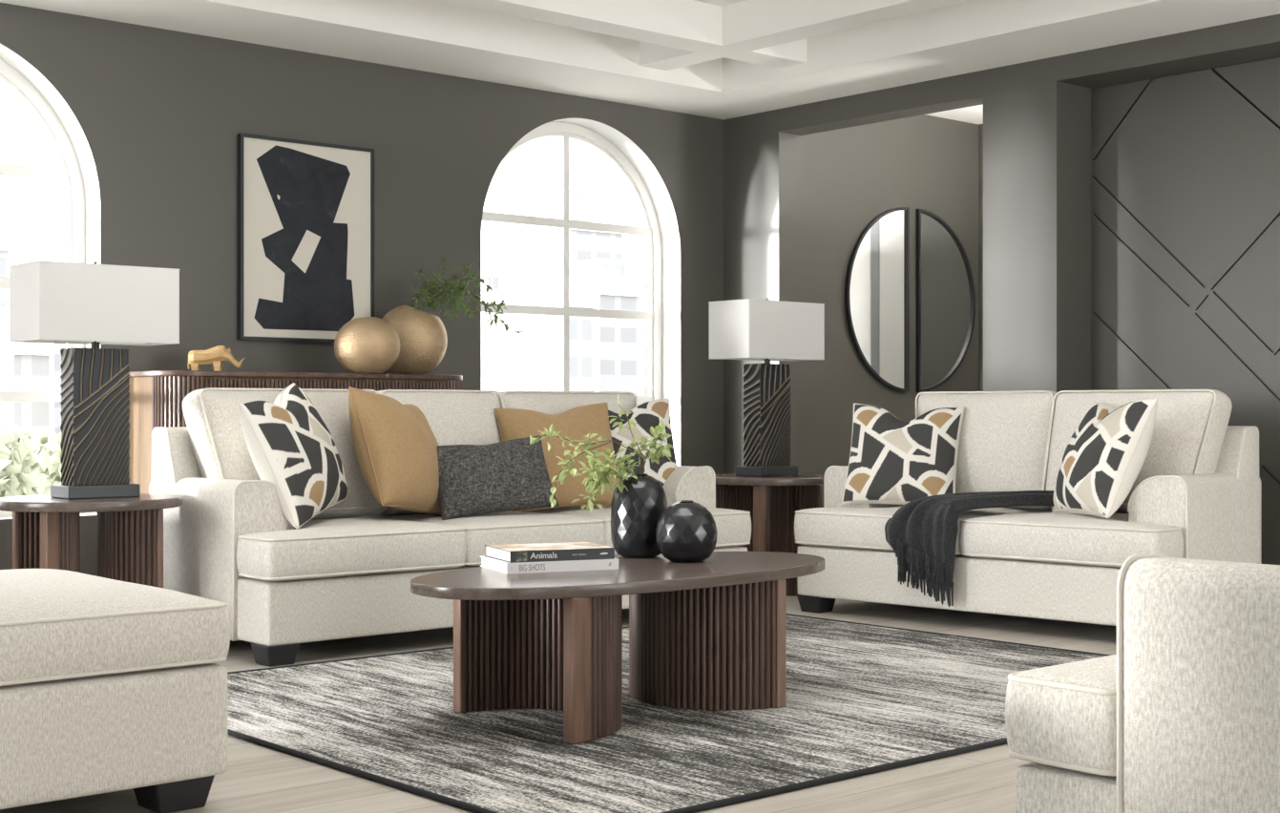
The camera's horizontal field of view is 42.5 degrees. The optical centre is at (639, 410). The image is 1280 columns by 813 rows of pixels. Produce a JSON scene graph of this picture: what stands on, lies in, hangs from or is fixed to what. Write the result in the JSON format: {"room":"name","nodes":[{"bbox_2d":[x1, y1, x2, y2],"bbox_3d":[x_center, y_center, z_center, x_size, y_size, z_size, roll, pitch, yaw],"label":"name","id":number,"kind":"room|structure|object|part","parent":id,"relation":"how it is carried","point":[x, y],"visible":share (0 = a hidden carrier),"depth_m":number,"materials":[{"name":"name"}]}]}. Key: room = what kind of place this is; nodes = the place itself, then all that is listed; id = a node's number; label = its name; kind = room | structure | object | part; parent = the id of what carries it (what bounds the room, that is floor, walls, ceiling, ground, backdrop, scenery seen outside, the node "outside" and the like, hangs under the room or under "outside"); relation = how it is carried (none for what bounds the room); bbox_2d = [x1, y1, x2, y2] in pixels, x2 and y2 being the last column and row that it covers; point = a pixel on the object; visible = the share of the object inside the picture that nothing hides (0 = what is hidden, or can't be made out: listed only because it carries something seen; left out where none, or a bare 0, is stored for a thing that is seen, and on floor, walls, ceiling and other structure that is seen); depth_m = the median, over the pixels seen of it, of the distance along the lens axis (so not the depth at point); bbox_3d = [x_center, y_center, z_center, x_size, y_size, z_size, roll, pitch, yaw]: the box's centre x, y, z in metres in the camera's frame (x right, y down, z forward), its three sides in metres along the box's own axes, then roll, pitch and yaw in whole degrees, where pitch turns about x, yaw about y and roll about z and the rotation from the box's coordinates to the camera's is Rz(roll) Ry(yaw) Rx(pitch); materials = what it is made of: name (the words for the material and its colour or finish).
{"room":"living room","nodes":[
{"label":"living room","id":0,"kind":"room"},
{"bbox_2d":[0,2,723,576],"bbox_3d":[-2.474,-0.570,7.285,8.280,3.000,0.220,0,0,-41],"label":"wall","id":1,"kind":"structure","parent":0,"point":[153,118],"depth_m":7.94,"materials":[{"name":"paint"}]},
{"bbox_2d":[0,58,84,516],"bbox_3d":[-3.024,-0.571,6.903,1.412,2.060,0.050,0,0,-41],"label":"window","id":2,"kind":"structure","parent":1,"relation":"in","point":[70,174],"depth_m":7.26,"materials":[{"name":"white paint"}]},
{"bbox_3d":[-3.022,-0.571,6.902,1.308,1.956,0.022,0,0,-41],"label":"sash","id":3,"kind":"part","parent":2,"relation":"part of","materials":[{"name":"white paint"}]},
{"bbox_2d":[237,132,374,342],"bbox_3d":[-1.591,-0.807,7.887,0.722,0.959,0.034,0,0,-41],"label":"framed picture","id":4,"kind":"object","parent":1,"relation":"attached to","point":[305,209],"visible":0.93,"depth_m":7.86,"materials":[{"name":"black paper"}]},
{"bbox_2d":[481,122,661,403],"bbox_3d":[-0.420,-0.571,9.185,1.412,2.060,0.050,0,0,-41],"label":"window","id":5,"kind":"structure","parent":1,"relation":"in","point":[565,131],"depth_m":9.31,"materials":[{"name":"white paint"}]},
{"bbox_2d":[0,595,1116,812],"bbox_3d":[3.228,0.990,2.310,10.500,0.120,15.220,0,0,-41],"label":"floor","id":6,"kind":"structure","parent":0,"point":[257,779],"depth_m":4.20,"materials":[{"name":"beige wood"}]},
{"bbox_2d":[0,493,182,587],"bbox_3d":[-2.071,0.629,6.203,0.670,0.602,0.670,0,0,-41],"label":"side table","id":7,"kind":"object","parent":6,"relation":"on","point":[46,529],"visible":0.49,"depth_m":6.17,"materials":[{"name":"brown wood"}]},
{"bbox_3d":[-2.342,0.647,6.178,0.018,0.565,0.042,0,0,-35],"label":"post","id":8,"kind":"part","parent":7,"relation":"part of","materials":[{"name":"brown wood"}]},
{"bbox_3d":[-2.130,0.647,5.938,0.042,0.565,0.049,0,0,37],"label":"post","id":9,"kind":"part","parent":7,"relation":"part of","materials":[{"name":"brown wood"}]},
{"bbox_2d":[9,260,179,499],"bbox_3d":[-2.056,-0.117,6.216,0.546,0.890,0.288,0,0,-41],"label":"table lamp","id":10,"kind":"object","parent":7,"relation":"on","point":[94,304],"visible":1,"depth_m":6.14,"materials":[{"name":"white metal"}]},
{"bbox_3d":[-2.056,-0.398,6.216,0.544,0.285,0.286,0,0,-41],"label":"lamp shade","id":11,"kind":"part","parent":10,"relation":"part of","materials":[{"name":"white fabric"}]},
{"bbox_3d":[-2.056,-0.538,6.216,0.546,0.004,0.288,0,0,-41],"label":"shade trim","id":12,"kind":"part","parent":10,"relation":"part of","materials":[{"name":"white fabric"}]},
{"bbox_3d":[-2.056,-0.257,6.216,0.546,0.004,0.288,0,0,-41],"label":"shade trim","id":13,"kind":"part","parent":10,"relation":"part of","materials":[{"name":"white fabric"}]},
{"bbox_3d":[-2.056,0.304,6.216,0.276,0.048,0.176,0,0,-41],"label":"plate","id":14,"kind":"part","parent":10,"relation":"part of","materials":[{"name":"grey metal"}]},
{"bbox_3d":[-1.817,0.647,6.217,0.024,0.565,0.042,0,0,-33],"label":"post","id":15,"kind":"part","parent":7,"relation":"part of","materials":[{"name":"brown wood"}]},
{"bbox_2d":[0,568,230,812],"bbox_3d":[-1.706,0.665,3.797,1.217,0.530,0.916,0,0,-41],"label":"ottoman","id":16,"kind":"object","parent":6,"relation":"on","point":[107,685],"visible":1,"depth_m":3.69,"materials":[{"name":"beige fabric"}]},
{"bbox_2d":[0,568,230,687],"bbox_3d":[-1.705,0.497,3.797,1.223,0.195,0.922,0,0,-41],"label":"cushion","id":17,"kind":"object","parent":16,"relation":"on","point":[58,628],"depth_m":3.70,"materials":[{"name":"beige fabric"}]},
{"bbox_3d":[-1.099,0.891,3.864,0.148,0.078,0.148,0,0,-41],"label":"leg","id":18,"kind":"part","parent":16,"relation":"part of","materials":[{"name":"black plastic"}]},
{"bbox_2d":[128,370,462,493],"bbox_3d":[-1.543,0.380,7.626,1.590,1.100,0.465,0,0,-41],"label":"credenza","id":19,"kind":"object","parent":6,"relation":"on","point":[156,399],"visible":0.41,"depth_m":7.17,"materials":[{"name":"brown wood"}]},
{"bbox_2d":[187,345,244,371],"bbox_3d":[-1.867,-0.227,7.250,0.248,0.115,0.078,0,0,-6],"label":"figurine","id":20,"kind":"object","parent":19,"relation":"on","point":[216,356],"visible":0.94,"depth_m":7.22,"materials":[{"name":"gold wood"}]},
{"bbox_3d":[-1.748,0.365,7.148,0.305,0.998,0.012,0,0,-41],"label":"fluted door","id":21,"kind":"part","parent":19,"relation":"part of","materials":[{"name":"brown wood"}]},
{"bbox_3d":[-1.512,0.365,7.354,0.305,0.998,0.012,0,0,-41],"label":"fluted door","id":22,"kind":"part","parent":19,"relation":"part of","materials":[{"name":"brown wood"}]},
{"bbox_3d":[-1.277,0.365,7.560,0.305,0.998,0.012,0,0,-41],"label":"fluted door","id":23,"kind":"part","parent":19,"relation":"part of","materials":[{"name":"brown wood"}]},
{"bbox_2d":[334,316,399,374],"bbox_3d":[-1.262,-0.301,7.619,0.306,0.262,0.251,0,0,0],"label":"brass vase","id":24,"kind":"object","parent":19,"relation":"on","point":[368,345],"visible":0.98,"depth_m":7.53,"materials":[{"name":"gold metal"}]},
{"bbox_2d":[381,304,447,374],"bbox_3d":[-1.109,-0.341,7.979,0.351,0.342,0.287,0,0,0],"label":"brass vase","id":25,"kind":"object","parent":19,"relation":"on","point":[422,335],"visible":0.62,"depth_m":7.88,"materials":[{"name":"gold metal"}]},
{"bbox_2d":[403,255,524,339],"bbox_3d":[-0.834,-0.546,7.939,0.607,0.417,0.242,0,0,9],"label":"branch","id":26,"kind":"object","parent":25,"relation":"in","point":[451,289],"visible":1,"depth_m":7.93,"materials":[{"name":"green plant"}]},
{"bbox_3d":[-1.042,0.365,7.766,0.305,0.998,0.012,0,0,-41],"label":"fluted door","id":27,"kind":"part","parent":19,"relation":"part of","materials":[{"name":"brown wood"}]},
{"bbox_2d":[148,387,751,667],"bbox_3d":[-0.729,0.420,7.096,2.480,1.021,0.985,0,0,-41],"label":"sofa","id":28,"kind":"object","parent":6,"relation":"on","point":[347,572],"visible":0.62,"depth_m":6.43,"materials":[{"name":"beige fabric"}]},
{"bbox_3d":[-1.648,0.560,6.464,0.255,0.590,0.725,0,0,-41],"label":"arm","id":29,"kind":"part","parent":28,"relation":"part of","materials":[{"name":"beige fabric"}]},
{"bbox_3d":[-1.337,0.891,6.035,0.133,0.078,0.133,0,0,-41],"label":"leg","id":30,"kind":"part","parent":28,"relation":"part of","materials":[{"name":"black plastic"}]},
{"bbox_2d":[182,389,387,519],"bbox_3d":[-1.428,0.180,6.740,0.864,0.546,0.315,0,0,-41],"label":"cushion","id":31,"kind":"object","parent":28,"relation":"on","point":[214,444],"depth_m":6.53,"materials":[{"name":"beige fabric"}]},
{"bbox_2d":[238,382,347,529],"bbox_3d":[-1.345,0.170,6.449,0.298,0.564,0.590,0,0,9],"label":"patterned pillow","id":32,"kind":"object","parent":28,"relation":"on","point":[290,447],"visible":0.97,"depth_m":6.26,"materials":[{"name":"fabric"}]},
{"bbox_2d":[236,517,466,581],"bbox_3d":[-1.243,0.529,6.480,0.896,0.187,0.741,0,0,-41],"label":"seat cushion","id":33,"kind":"object","parent":28,"relation":"on","point":[324,549],"depth_m":6.19,"materials":[{"name":"beige fabric"}]},
{"bbox_3d":[-0.955,0.449,7.354,2.462,0.762,0.299,0,0,-41],"label":"frame","id":34,"kind":"part","parent":28,"relation":"part of","materials":[{"name":"beige fabric"}]},
{"bbox_2d":[348,386,441,515],"bbox_3d":[-0.991,0.178,6.785,0.319,0.548,0.565,0,0,28],"label":"pillow","id":35,"kind":"object","parent":28,"relation":"on","point":[395,444],"visible":0.94,"depth_m":6.61,"materials":[{"name":"fabric"}]},
{"bbox_2d":[377,390,502,514],"bbox_3d":[-0.878,0.179,7.220,0.683,0.545,0.313,0,0,-41],"label":"cushion","id":36,"kind":"object","parent":28,"relation":"on","point":[454,417],"depth_m":7.17,"materials":[{"name":"beige fabric"}]},
{"bbox_2d":[380,510,604,566],"bbox_3d":[-0.647,0.529,7.002,0.730,0.186,0.741,0,0,-41],"label":"seat cushion","id":37,"kind":"object","parent":28,"relation":"on","point":[502,528],"depth_m":6.75,"materials":[{"name":"beige fabric"}]},
{"bbox_2d":[436,435,559,520],"bbox_3d":[-0.619,0.280,6.928,0.550,0.344,0.206,0,0,-31],"label":"lumbar pillow","id":38,"kind":"object","parent":28,"relation":"on","point":[508,475],"visible":0.92,"depth_m":6.85,"materials":[{"name":"grey fabric"}]},
{"bbox_2d":[494,402,619,511],"bbox_3d":[-0.356,0.208,7.362,0.571,0.488,0.249,0,0,-22],"label":"pillow","id":39,"kind":"object","parent":28,"relation":"on","point":[574,424],"visible":0.58,"depth_m":7.30,"materials":[{"name":"fabric"}]},
{"bbox_2d":[496,390,634,415],"bbox_3d":[-0.338,0.179,7.697,0.838,0.546,0.312,0,0,-41],"label":"cushion","id":40,"kind":"object","parent":28,"relation":"on","point":[553,403],"depth_m":7.60,"materials":[{"name":"beige fabric"}]},
{"bbox_2d":[586,398,677,505],"bbox_3d":[-0.064,0.196,7.704,0.534,0.510,0.239,0,0,-17],"label":"patterned pillow","id":41,"kind":"object","parent":28,"relation":"on","point":[648,414],"visible":0.33,"depth_m":7.67,"materials":[{"name":"fabric"}]},
{"bbox_2d":[524,504,751,555],"bbox_3d":[-0.050,0.529,7.525,0.897,0.187,0.740,0,0,-41],"label":"seat cushion","id":42,"kind":"object","parent":28,"relation":"on","point":[733,526],"depth_m":7.42,"materials":[{"name":"beige fabric"}]},
{"bbox_3d":[0.018,0.560,7.924,0.255,0.590,0.725,0,0,-41],"label":"arm","id":43,"kind":"part","parent":28,"relation":"part of","materials":[{"name":"beige fabric"}]},
{"bbox_2d":[227,613,1112,812],"bbox_3d":[0.205,0.921,5.524,3.167,0.017,2.497,0,0,-41],"label":"area rug","id":44,"kind":"object","parent":6,"relation":"on","point":[863,699],"visible":0.52,"depth_m":4.75,"materials":[{"name":"black carpet"}]},
{"bbox_2d":[410,551,824,744],"bbox_3d":[-0.026,0.700,5.056,1.504,0.434,0.696,0,0,-41],"label":"coffee table","id":45,"kind":"object","parent":44,"relation":"on","point":[710,634],"visible":0.97,"depth_m":5.04,"materials":[{"name":"brown wood"}]},
{"bbox_3d":[-0.550,0.716,5.001,0.019,0.400,0.042,0,0,-41],"label":"post","id":46,"kind":"part","parent":45,"relation":"part of","materials":[{"name":"brown wood"}]},
{"bbox_2d":[480,555,618,574],"bbox_3d":[-0.280,0.467,5.048,0.357,0.032,0.263,0,0,-23],"label":"book","id":47,"kind":"object","parent":45,"relation":"on","point":[491,563],"visible":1,"depth_m":4.93,"materials":[{"name":"white paper"}]},
{"bbox_2d":[484,542,614,563],"bbox_3d":[-0.278,0.434,5.044,0.333,0.034,0.246,0,0,-23],"label":"book","id":48,"kind":"object","parent":47,"relation":"on","point":[564,551],"visible":1,"depth_m":4.96,"materials":[{"name":"grey paper"}]},
{"bbox_2d":[515,551,527,562],"bbox_3d":[-0.351,0.434,4.880,0.036,0.028,0.002,0,0,-23],"label":"picture","id":49,"kind":"object","parent":48,"relation":"on","point":[521,556],"depth_m":4.88},
{"bbox_3d":[-0.174,0.716,4.552,0.042,0.401,0.066,0,0,45],"label":"post","id":50,"kind":"part","parent":45,"relation":"part of","materials":[{"name":"brown wood"}]},
{"bbox_2d":[610,473,667,558],"bbox_3d":[-0.002,0.346,5.436,0.189,0.274,0.190,0,0,38],"label":"vase","id":51,"kind":"object","parent":45,"relation":"on","point":[636,513],"visible":0.86,"depth_m":5.36,"materials":[{"name":"black ceramic"}]},
{"bbox_2d":[528,394,674,512],"bbox_3d":[-0.116,0.135,5.377,0.503,0.386,0.160,0,0,-28],"label":"plant","id":52,"kind":"object","parent":51,"relation":"in","point":[600,477],"visible":1,"depth_m":5.36,"materials":[{"name":"green plant"}]},
{"bbox_2d":[655,500,717,563],"bbox_3d":[0.149,0.386,5.267,0.197,0.194,0.198,0,0,38],"label":"round vase","id":53,"kind":"object","parent":45,"relation":"on","point":[686,532],"visible":1,"depth_m":5.20,"materials":[{"name":"black ceramic"}]},
{"bbox_3d":[0.426,0.716,5.092,0.036,0.401,0.042,0,0,-31],"label":"post","id":54,"kind":"part","parent":45,"relation":"part of","materials":[{"name":"brown wood"}]},
{"bbox_2d":[715,473,824,596],"bbox_3d":[0.638,0.629,8.270,0.670,0.602,0.670,0,0,-41],"label":"side table","id":55,"kind":"object","parent":6,"relation":"on","point":[772,502],"visible":0.56,"depth_m":8.24,"materials":[{"name":"brown wood"}]},
{"bbox_3d":[0.579,0.647,8.005,0.042,0.565,0.049,0,0,37],"label":"post","id":56,"kind":"part","parent":55,"relation":"part of","materials":[{"name":"brown wood"}]},
{"bbox_2d":[708,298,824,477],"bbox_3d":[0.638,-0.117,8.270,0.546,0.890,0.288,0,0,-41],"label":"table lamp","id":57,"kind":"object","parent":55,"relation":"on","point":[766,330],"visible":1,"depth_m":8.18,"materials":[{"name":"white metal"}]},
{"bbox_3d":[0.638,-0.538,8.270,0.546,0.004,0.288,0,0,-41],"label":"shade trim","id":58,"kind":"part","parent":57,"relation":"part of","materials":[{"name":"white fabric"}]},
{"bbox_3d":[0.638,-0.257,8.270,0.546,0.004,0.288,0,0,-41],"label":"shade trim","id":59,"kind":"part","parent":57,"relation":"part of","materials":[{"name":"white fabric"}]},
{"bbox_3d":[0.638,0.304,8.270,0.276,0.048,0.176,0,0,-41],"label":"plate","id":60,"kind":"part","parent":57,"relation":"part of","materials":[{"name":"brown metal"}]},
{"bbox_3d":[0.638,-0.398,8.270,0.544,0.285,0.286,0,0,-41],"label":"lamp shade","id":61,"kind":"part","parent":57,"relation":"part of","materials":[{"name":"white fabric"}]},
{"bbox_3d":[0.892,0.647,8.284,0.024,0.565,0.042,0,0,-33],"label":"post","id":62,"kind":"part","parent":55,"relation":"part of","materials":[{"name":"brown wood"}]},
{"bbox_2d":[794,389,1261,626],"bbox_3d":[1.683,0.419,7.336,1.800,1.022,0.985,0,0,43],"label":"loveseat","id":63,"kind":"object","parent":6,"relation":"on","point":[1196,493],"visible":0.68,"depth_m":6.96,"materials":[{"name":"beige fabric"}]},
{"bbox_3d":[0.817,0.891,7.609,0.133,0.078,0.133,0,0,43],"label":"leg","id":64,"kind":"part","parent":63,"relation":"part of","materials":[{"name":"black plastic"}]},
{"bbox_3d":[1.216,0.560,7.958,0.255,0.590,0.725,0,0,43],"label":"arm","id":65,"kind":"part","parent":63,"relation":"part of","materials":[{"name":"beige fabric"}]},
{"bbox_2d":[841,403,965,504],"bbox_3d":[1.219,0.209,7.635,0.539,0.485,0.256,0,0,20],"label":"patterned pillow","id":66,"kind":"object","parent":63,"relation":"on","point":[894,461],"visible":0.87,"depth_m":7.56,"materials":[{"name":"fabric"}]},
{"bbox_2d":[794,506,1034,555],"bbox_3d":[1.275,0.529,7.552,0.909,0.188,0.741,0,0,43],"label":"seat cushion","id":67,"kind":"object","parent":63,"relation":"on","point":[844,531],"depth_m":7.39,"materials":[{"name":"beige fabric"}]},
{"bbox_2d":[884,490,1054,607],"bbox_3d":[1.534,0.589,7.138,0.910,0.481,0.373,0,0,-6],"label":"throw blanket","id":68,"kind":"object","parent":63,"relation":"on","point":[922,534],"visible":0.94,"depth_m":7.03,"materials":[{"name":"black fabric"}]},
{"bbox_2d":[917,390,1060,509],"bbox_3d":[1.611,0.179,7.670,0.772,0.548,0.312,0,0,43],"label":"cushion","id":69,"kind":"object","parent":63,"relation":"on","point":[1007,439],"depth_m":7.47,"materials":[{"name":"beige fabric"}]},
{"bbox_2d":[959,511,1183,566],"bbox_3d":[1.921,0.529,6.939,0.910,0.187,0.739,0,0,43],"label":"seat cushion","id":70,"kind":"object","parent":63,"relation":"on","point":[1013,538],"depth_m":6.68,"materials":[{"name":"beige fabric"}]},
{"bbox_2d":[1051,398,1157,518],"bbox_3d":[1.938,0.201,6.912,0.309,0.501,0.529,0,0,-11],"label":"patterned pillow","id":71,"kind":"object","parent":63,"relation":"on","point":[1104,456],"visible":0.99,"depth_m":6.73,"materials":[{"name":"fabric"}]},
{"bbox_3d":[1.919,0.449,7.585,1.782,0.762,0.299,0,0,43],"label":"frame","id":72,"kind":"part","parent":63,"relation":"part of","materials":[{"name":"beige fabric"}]},
{"bbox_2d":[1044,389,1232,513],"bbox_3d":[2.152,0.181,7.158,0.790,0.545,0.314,0,0,43],"label":"cushion","id":73,"kind":"object","parent":63,"relation":"on","point":[1191,435],"depth_m":6.96,"materials":[{"name":"beige fabric"}]},
{"bbox_3d":[2.330,0.560,6.902,0.255,0.590,0.725,0,0,43],"label":"arm","id":74,"kind":"part","parent":63,"relation":"part of","materials":[{"name":"beige fabric"}]},
{"bbox_2d":[1005,553,1279,812],"bbox_3d":[1.408,0.420,2.945,1.210,1.020,0.985,0,0,-41],"label":"armchair","id":75,"kind":"object","parent":6,"relation":"on","point":[1185,716],"visible":1,"depth_m":2.67,"materials":[{"name":"beige fabric"}]},
{"bbox_2d":[1005,655,1116,771],"bbox_3d":[1.326,0.532,3.039,1.211,0.182,0.741,0,0,-41],"label":"seat cushion","id":76,"kind":"object","parent":75,"relation":"on","point":[1060,717],"depth_m":2.83,"materials":[{"name":"beige fabric"}]},
{"bbox_3d":[1.133,0.551,2.542,0.255,0.608,0.740,0,0,-41],"label":"arm","id":77,"kind":"part","parent":75,"relation":"part of","materials":[{"name":"beige fabric"}]},
{"bbox_2d":[693,0,746,6],"bbox_3d":[2.507,-2.020,1.532,7.790,0.100,15.000,0,0,-41],"label":"ceiling","id":78,"kind":"structure","parent":0,"point":[722,3],"depth_m":7.95,"materials":[{"name":"white paint"}]},
{"bbox_2d":[0,0,1279,119],"bbox_3d":[2.507,-1.890,1.532,7.790,0.340,15.000,0,0,-41],"label":"ceiling","id":79,"kind":"structure","parent":78,"relation":"attached to","point":[426,35],"depth_m":7.83,"materials":[{"name":"white paint"}]},
{"bbox_2d":[432,0,970,70],"bbox_3d":[2.511,-1.875,1.535,6.600,0.190,13.800,0,0,-41],"label":"ceiling beams","id":80,"kind":"structure","parent":78,"relation":"attached to","point":[670,34],"depth_m":7.76,"materials":[{"name":"white paint"}]},
{"bbox_2d":[802,114,978,507],"bbox_3d":[1.539,-0.570,10.277,1.900,3.000,0.150,0,0,-41],"label":"wall","id":81,"kind":"structure","parent":0,"point":[851,176],"depth_m":10.00,"materials":[{"name":"paint"}]},
{"bbox_2d":[844,207,909,392],"bbox_3d":[1.456,-0.690,10.085,0.575,1.150,0.026,0,0,-41],"label":"round mirror","id":82,"kind":"object","parent":81,"relation":"attached to","point":[877,278],"visible":1,"depth_m":10.12,"materials":[{"name":"black metal"}]},
{"bbox_2d":[915,209,975,392],"bbox_3d":[1.958,-0.690,10.525,0.575,1.150,0.026,0,0,-41],"label":"round mirror","id":83,"kind":"object","parent":81,"relation":"attached to","point":[945,292],"visible":1,"depth_m":10.48,"materials":[{"name":"black mirror"}]},
{"bbox_2d":[926,104,983,124],"bbox_3d":[2.294,-1.920,9.415,1.900,0.100,2.340,0,0,-41],"label":"ceiling","id":84,"kind":"structure","parent":0,"point":[974,115],"depth_m":10.42,"materials":[{"name":"white paint"}]},
{"bbox_2d":[978,124,983,391],"bbox_3d":[2.996,-0.570,9.964,0.120,3.000,2.240,0,0,-41],"label":"wall","id":85,"kind":"structure","parent":0,"point":[980,126],"depth_m":10.75,"materials":[{"name":"paint"}]},
{"bbox_2d":[723,13,1279,473],"bbox_3d":[5.508,-0.570,4.161,0.190,3.000,15.000,0,0,-41],"label":"wall","id":86,"kind":"structure","parent":0,"point":[1031,109],"depth_m":8.22,"materials":[{"name":"paint"}]},
{"bbox_2d":[801,135,802,473],"bbox_3d":[0.909,-0.570,9.562,0.011,3.000,0.094,0,0,-41],"label":"door frame","id":87,"kind":"structure","parent":86,"relation":"attached to","point":[802,136],"depth_m":9.52,"materials":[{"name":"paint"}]},
{"bbox_2d":[1079,51,1279,390],"bbox_3d":[3.212,-0.570,7.082,0.205,3.000,3.820,0,0,-41],"label":"wall niche","id":88,"kind":"object","parent":86,"relation":"in","point":[1085,91],"visible":0.13,"depth_m":8.15,"materials":[{"name":"paint"}]},
{"bbox_2d":[1094,177,1279,482],"bbox_3d":[3.336,-0.335,7.031,0.086,2.530,3.180,0,0,-41],"label":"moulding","id":89,"kind":"structure","parent":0,"point":[1095,178],"depth_m":7.83,"materials":[{"name":"grey"}]},
{"bbox_2d":[1091,57,1279,565],"bbox_3d":[3.298,-0.346,6.998,0.014,2.552,3.176,0,0,-41],"label":"panelling","id":90,"kind":"object","parent":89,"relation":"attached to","point":[1194,157],"visible":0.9,"depth_m":7.75,"materials":[{"name":"paint"}]},
{"label":"outside","id":91,"kind":"structure","parent":0,"visible":0},
{"bbox_3d":[-67.038,10.030,159.973,410.000,0.200,311.000,0,0,-41],"label":"ground","id":92,"kind":"structure","parent":91,"visible":0},
{"bbox_2d":[0,237,10,307],"bbox_3d":[-51.394,-3.308,123.821,2.701,26.476,14.600,0,0,-41],"label":"building","id":93,"kind":"structure","parent":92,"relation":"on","point":[5,243],"depth_m":119.16,"materials":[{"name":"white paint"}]},
{"bbox_2d":[0,423,44,498],"bbox_3d":[-11.929,5.052,29.398,2.515,9.775,2.617,0,0,-41],"label":"tree","id":94,"kind":"object","parent":92,"relation":"on","point":[15,464],"visible":0.73,"depth_m":29.30,"materials":[{"name":"green plant"}]},
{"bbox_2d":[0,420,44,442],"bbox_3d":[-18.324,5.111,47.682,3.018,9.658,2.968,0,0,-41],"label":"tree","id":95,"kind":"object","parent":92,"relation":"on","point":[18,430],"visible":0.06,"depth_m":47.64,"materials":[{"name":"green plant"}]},
{"bbox_2d":[0,306,52,438],"bbox_3d":[-40.973,1.810,103.702,2.221,16.240,14.600,0,0,-41],"label":"office tower","id":96,"kind":"structure","parent":92,"relation":"on","point":[24,367],"depth_m":98.47,"materials":[{"name":"white paint"}]},
{"bbox_2d":[11,428,61,494],"bbox_3d":[-12.298,5.150,34.449,2.824,9.581,2.690,0,0,-41],"label":"tree","id":97,"kind":"object","parent":92,"relation":"on","point":[48,451],"visible":0.13,"depth_m":33.60,"materials":[{"name":"green plant"}]},
{"bbox_2d":[49,343,65,437],"bbox_3d":[-57.519,0.965,158.341,3.325,17.929,14.600,0,0,-41],"label":"office tower","id":98,"kind":"structure","parent":92,"relation":"on","point":[55,358],"depth_m":152.26,"materials":[{"name":"white paint"}]},
{"bbox_2d":[481,276,498,303],"bbox_3d":[-21.876,-3.637,216.161,5.260,27.134,14.600,0,0,-41],"label":"office tower","id":99,"kind":"structure","parent":92,"relation":"on","point":[493,282],"depth_m":212.06,"materials":[{"name":"white paint"}]},
{"bbox_2d":[481,295,596,392],"bbox_3d":[-9.650,0.075,147.101,2.812,19.711,14.600,0,0,-41],"label":"office tower","id":100,"kind":"structure","parent":92,"relation":"on","point":[532,361],"depth_m":144.30,"materials":[{"name":"white paint"}]},
{"bbox_2d":[496,189,623,301],"bbox_3d":[-9.750,-8.100,200.194,8.237,36.060,14.600,0,0,-41],"label":"office tower","id":101,"kind":"structure","parent":92,"relation":"on","point":[525,255],"depth_m":197.04,"materials":[{"name":"white paint"}]},
{"bbox_2d":[515,258,644,406],"bbox_3d":[-6.606,-2.986,176.358,5.858,25.832,14.600,0,0,-41],"label":"office tower","id":102,"kind":"structure","parent":92,"relation":"on","point":[617,342],"depth_m":171.78,"materials":[{"name":"white paint"}]},
{"bbox_2d":[625,279,648,396],"bbox_3d":[-2.286,-5.081,259.915,5.650,30.022,14.600,0,0,-41],"label":"office tower","id":103,"kind":"structure","parent":92,"relation":"on","point":[637,283],"depth_m":253.25,"materials":[{"name":"white paint"}]}
]}

